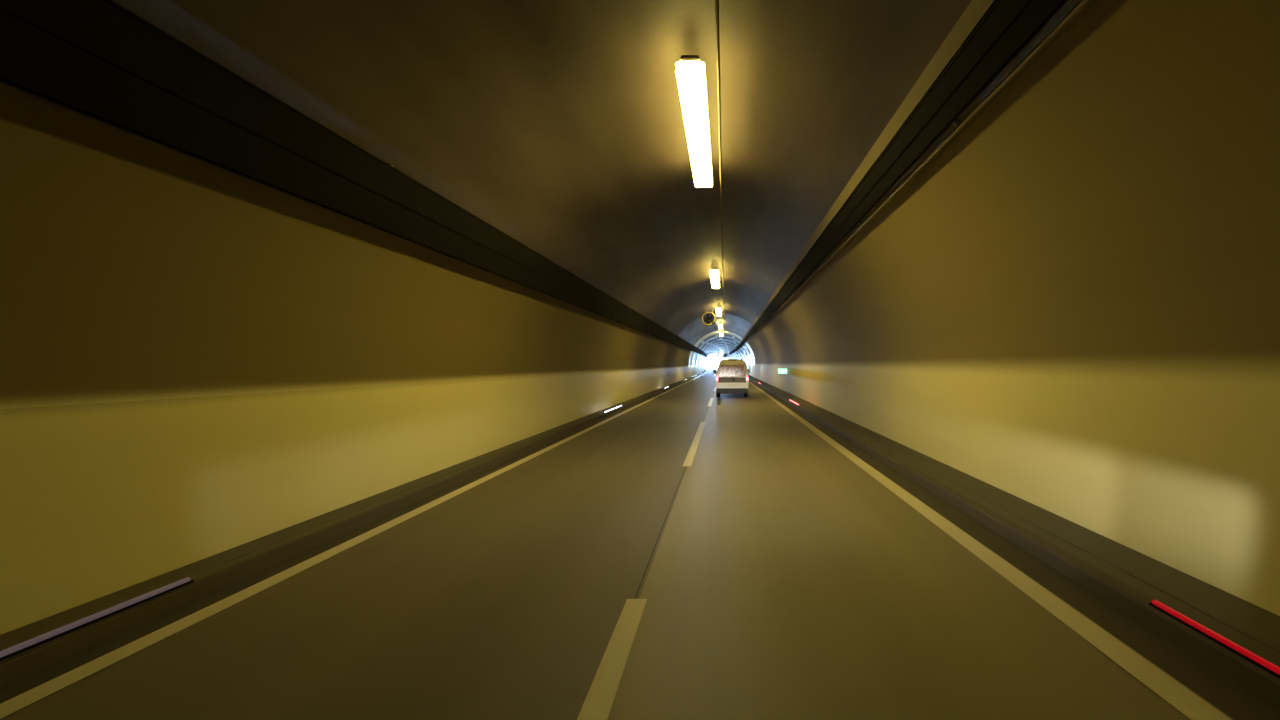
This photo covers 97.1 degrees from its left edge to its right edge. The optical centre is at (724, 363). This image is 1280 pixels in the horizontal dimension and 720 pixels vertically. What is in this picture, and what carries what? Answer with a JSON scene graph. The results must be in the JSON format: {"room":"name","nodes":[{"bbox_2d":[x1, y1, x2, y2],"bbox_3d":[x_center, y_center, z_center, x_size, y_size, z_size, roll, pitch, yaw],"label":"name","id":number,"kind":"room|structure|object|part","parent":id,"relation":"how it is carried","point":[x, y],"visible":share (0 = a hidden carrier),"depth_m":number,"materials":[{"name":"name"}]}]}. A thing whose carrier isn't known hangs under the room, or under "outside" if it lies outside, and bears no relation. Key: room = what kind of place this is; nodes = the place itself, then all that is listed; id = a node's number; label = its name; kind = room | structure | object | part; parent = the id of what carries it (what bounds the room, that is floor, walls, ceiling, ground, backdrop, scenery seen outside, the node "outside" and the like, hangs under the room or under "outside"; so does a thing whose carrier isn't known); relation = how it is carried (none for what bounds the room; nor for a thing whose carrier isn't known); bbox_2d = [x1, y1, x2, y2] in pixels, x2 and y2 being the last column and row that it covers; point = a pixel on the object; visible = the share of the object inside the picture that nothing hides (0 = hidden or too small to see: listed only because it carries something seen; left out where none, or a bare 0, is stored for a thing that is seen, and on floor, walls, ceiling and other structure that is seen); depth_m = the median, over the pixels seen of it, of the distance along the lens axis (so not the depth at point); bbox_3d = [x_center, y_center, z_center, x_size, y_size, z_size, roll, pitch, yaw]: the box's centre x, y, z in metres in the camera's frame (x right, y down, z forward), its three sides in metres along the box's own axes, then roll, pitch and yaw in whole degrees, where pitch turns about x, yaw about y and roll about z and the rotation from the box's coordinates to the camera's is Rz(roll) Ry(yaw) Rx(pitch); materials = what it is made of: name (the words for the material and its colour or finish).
{"room":"road tunnel","nodes":[
{"label":"road tunnel","id":0,"kind":"room"},
{"bbox_2d":[0,82,690,411],"bbox_3d":[-4.639,-1.002,27.000,0.646,2.654,98.000,0,0,0],"label":"wall","id":1,"kind":"structure","parent":0,"point":[133,267],"depth_m":5.28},
{"bbox_2d":[0,0,707,358],"bbox_3d":[-6.880,-2.123,121.383,5.636,0.797,286.767,0,0,0],"label":"cable tray","id":2,"kind":"object","parent":1,"relation":"attached to","point":[100,60],"visible":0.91,"depth_m":4.78,"materials":[{"name":"grey metal"}]},
{"bbox_2d":[0,365,704,634],"bbox_3d":[-7.529,1.090,121.358,5.158,1.560,286.716,0,0,0],"label":"wall","id":3,"kind":"structure","parent":0,"point":[98,500],"depth_m":5.39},
{"bbox_2d":[0,368,705,662],"bbox_3d":[-7.304,1.856,121.371,5.648,0.012,286.743,0,0,0],"label":"walkway","id":4,"kind":"object","parent":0,"point":[204,567],"visible":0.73,"depth_m":5.62,"materials":[{"name":"concrete"}]},
{"bbox_2d":[0,367,716,719],"bbox_3d":[-7.210,2.000,151.472,12.960,0.001,346.944,0,0,0],"label":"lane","id":5,"kind":"structure","parent":0,"point":[504,598],"depth_m":4.49,"materials":[{"name":"grey asphalt"}]},
{"bbox_2d":[0,369,706,687],"bbox_3d":[-7.074,1.929,121.372,5.228,0.162,286.744,0,0,0],"label":"kerb","id":6,"kind":"object","parent":5,"relation":"on","point":[12,670],"visible":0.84,"depth_m":4.96,"materials":[{"name":"concrete"}]},
{"bbox_2d":[0,577,193,660],"bbox_3d":[-4.525,1.823,3.550,0.050,0.050,2.400,0,0,0],"label":"marker","id":7,"kind":"object","parent":6,"relation":"on","point":[9,652],"visible":1,"depth_m":3.97,"materials":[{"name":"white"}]},
{"bbox_2d":[0,371,706,703],"bbox_3d":[-6.964,1.997,121.378,5.408,0.001,286.756,0,0,0],"label":"gutter","id":8,"kind":"object","parent":5,"relation":"on","point":[14,689],"visible":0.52,"depth_m":4.75,"materials":[{"name":"concrete"}]},
{"bbox_2d":[0,369,707,718],"bbox_3d":[-6.739,1.993,121.383,5.339,0.001,286.766,0,0,0],"label":"road line","id":9,"kind":"object","parent":5,"relation":"on","point":[39,692],"visible":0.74,"depth_m":4.55,"materials":[{"name":"paint"}]},
{"bbox_2d":[577,599,646,719],"bbox_3d":[-0.745,1.992,0.625,0.170,0.001,8.250,0,0,0],"label":"road marking","id":10,"kind":"object","parent":5,"relation":"on","point":[597,705],"visible":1,"depth_m":3.70,"materials":[{"name":"paint"}]},
{"bbox_2d":[634,391,714,598],"bbox_3d":[-3.347,1.996,121.478,5.178,0.001,286.956,0,0,0],"label":"road seam","id":11,"kind":"object","parent":5,"relation":"on","point":[714,391],"visible":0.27,"depth_m":6.28,"materials":[{"name":"black asphalt"}]},
{"bbox_2d":[683,422,705,465],"bbox_3d":[-0.745,1.992,15.100,0.170,0.001,8.400,0,0,0],"label":"road marking","id":12,"kind":"object","parent":5,"relation":"on","point":[688,461],"visible":1,"depth_m":13.52,"materials":[{"name":"paint"}]},
{"bbox_2d":[112,0,996,344],"bbox_3d":[-0.807,-3.424,27.000,7.017,2.189,98.000,0,0,0],"label":"ceiling","id":13,"kind":"structure","parent":0,"point":[558,125],"depth_m":8.17,"materials":[{"name":"grey concrete"}]},
{"bbox_2d":[676,55,712,186],"bbox_3d":[-0.480,-4.265,10.200,0.400,0.530,5.060,0,0,0],"label":"ceiling lamp","id":14,"kind":"object","parent":13,"relation":"hanging from","point":[690,72],"visible":1,"depth_m":8.98,"materials":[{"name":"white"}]},
{"bbox_2d":[702,308,715,326],"bbox_3d":[-1.290,-3.777,45.562,1.050,1.445,3.275,0,0,0],"label":"fan","id":15,"kind":"object","parent":13,"relation":"hanging from","point":[708,319],"visible":1,"depth_m":44.99,"materials":[{"name":"metal"}]},
{"bbox_3d":[-1.290,-3.580,45.600,1.000,1.000,3.200,0,0,0],"label":"casing","id":16,"kind":"part","parent":15,"relation":"part of","materials":[{"name":"metal"}]},
{"bbox_2d":[710,268,719,288],"bbox_3d":[-0.480,-4.265,27.200,0.400,0.530,5.060,0,0,0],"label":"ceiling lamp","id":17,"kind":"object","parent":13,"relation":"hanging from","point":[714,273],"visible":1,"depth_m":26.20,"materials":[{"name":"white plastic"}]},
{"bbox_2d":[716,307,721,315],"bbox_3d":[-0.480,-4.265,44.200,0.400,0.530,5.060,0,0,0],"label":"ceiling lamp","id":18,"kind":"object","parent":13,"relation":"hanging from","point":[718,309],"visible":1,"depth_m":43.08,"materials":[{"name":"white plastic"}]},
{"bbox_2d":[715,0,724,345],"bbox_3d":[-2.673,-4.313,121.498,5.210,0.427,286.996,0,0,0],"label":"conduit","id":19,"kind":"object","parent":13,"relation":"attached to","point":[716,1],"visible":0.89,"depth_m":8.93,"materials":[{"name":"grey metal"}]},
{"bbox_2d":[689,331,754,365],"bbox_3d":[-3.013,-2.106,170.617,14.190,4.832,189.234,0,0,0],"label":"ceiling","id":20,"kind":"structure","parent":0,"point":[711,342],"depth_m":98.28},
{"bbox_2d":[723,351,728,358],"bbox_3d":[0.281,-2.855,164.977,1.890,2.601,4.913,0,0,-1],"label":"fan","id":21,"kind":"object","parent":20,"relation":"hanging from","point":[725,354],"visible":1,"depth_m":164.15,"materials":[{"name":"grey metal"}]},
{"bbox_2d":[607,367,1233,719],"bbox_3d":[-3.321,2.000,151.625,13.182,0.001,347.250,0,0,0],"label":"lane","id":22,"kind":"structure","parent":0,"point":[785,581],"depth_m":4.49,"materials":[{"name":"grey asphalt"}]},
{"bbox_2d":[713,358,749,396],"bbox_3d":[0.420,0.817,35.380,2.380,2.353,5.140,0,0,0],"label":"van","id":23,"kind":"object","parent":22,"relation":"on","point":[731,374],"visible":1,"depth_m":32.87,"materials":[{"name":"white paint"}]},
{"bbox_3d":[0.420,0.938,32.876,1.639,0.300,0.012,0,0,0],"label":"grey panel","id":24,"kind":"part","parent":23,"relation":"part of","materials":[{"name":"grey metal"}]},
{"bbox_2d":[748,380,1231,719],"bbox_3d":[0.140,1.993,121.581,5.400,0.001,287.163,0,0,0],"label":"road line","id":25,"kind":"object","parent":22,"relation":"on","point":[1184,700],"visible":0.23,"depth_m":4.42,"materials":[{"name":"paint"}]},
{"bbox_2d":[748,379,1279,719],"bbox_3d":[0.475,1.997,121.594,5.570,0.001,287.187,0,0,0],"label":"road shoulder","id":26,"kind":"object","parent":22,"relation":"on","point":[1232,698],"visible":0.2,"depth_m":4.45,"materials":[{"name":"grey asphalt"}]},
{"bbox_2d":[748,377,1279,708],"bbox_3d":[0.704,1.929,121.597,5.331,0.162,287.193,0,0,0],"label":"kerb","id":27,"kind":"object","parent":22,"relation":"on","point":[1129,600],"visible":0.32,"depth_m":4.90,"materials":[{"name":"concrete"}]},
{"bbox_2d":[1149,600,1279,678],"bbox_3d":[3.275,1.823,3.100,0.050,0.050,2.400,0,0,0],"label":"marker","id":28,"kind":"object","parent":27,"relation":"on","point":[1269,667],"visible":1,"depth_m":3.69,"materials":[{"name":"red"}]},
{"bbox_2d":[746,0,1279,368],"bbox_3d":[3.392,-1.609,27.000,1.381,3.288,98.000,0,0,0],"label":"wall","id":29,"kind":"structure","parent":0,"point":[1116,202],"depth_m":5.55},
{"bbox_2d":[720,0,1092,357],"bbox_3d":[0.088,-3.207,121.584,5.807,0.664,287.168,0,0,0],"label":"cable tray","id":30,"kind":"object","parent":29,"relation":"attached to","point":[1007,28],"visible":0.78,"depth_m":6.82,"materials":[{"name":"grey metal"}]},
{"bbox_2d":[746,364,1279,615],"bbox_3d":[1.484,0.945,121.617,5.172,1.850,287.234,0,0,0],"label":"wall","id":31,"kind":"structure","parent":0,"point":[1178,467],"depth_m":5.82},
{"bbox_2d":[778,368,787,373],"bbox_3d":[3.741,0.460,36.127,0.700,0.400,0.112,0,0,14],"label":"sign","id":32,"kind":"object","parent":31,"relation":"attached to","point":[780,370],"visible":1,"depth_m":36.08,"materials":[{"name":"green"}]},
{"bbox_2d":[748,375,1279,666],"bbox_3d":[1.094,1.856,121.617,5.991,0.012,287.235,0,0,0],"label":"walkway","id":33,"kind":"object","parent":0,"point":[1252,627],"visible":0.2,"depth_m":5.30,"materials":[{"name":"concrete"}]}
]}

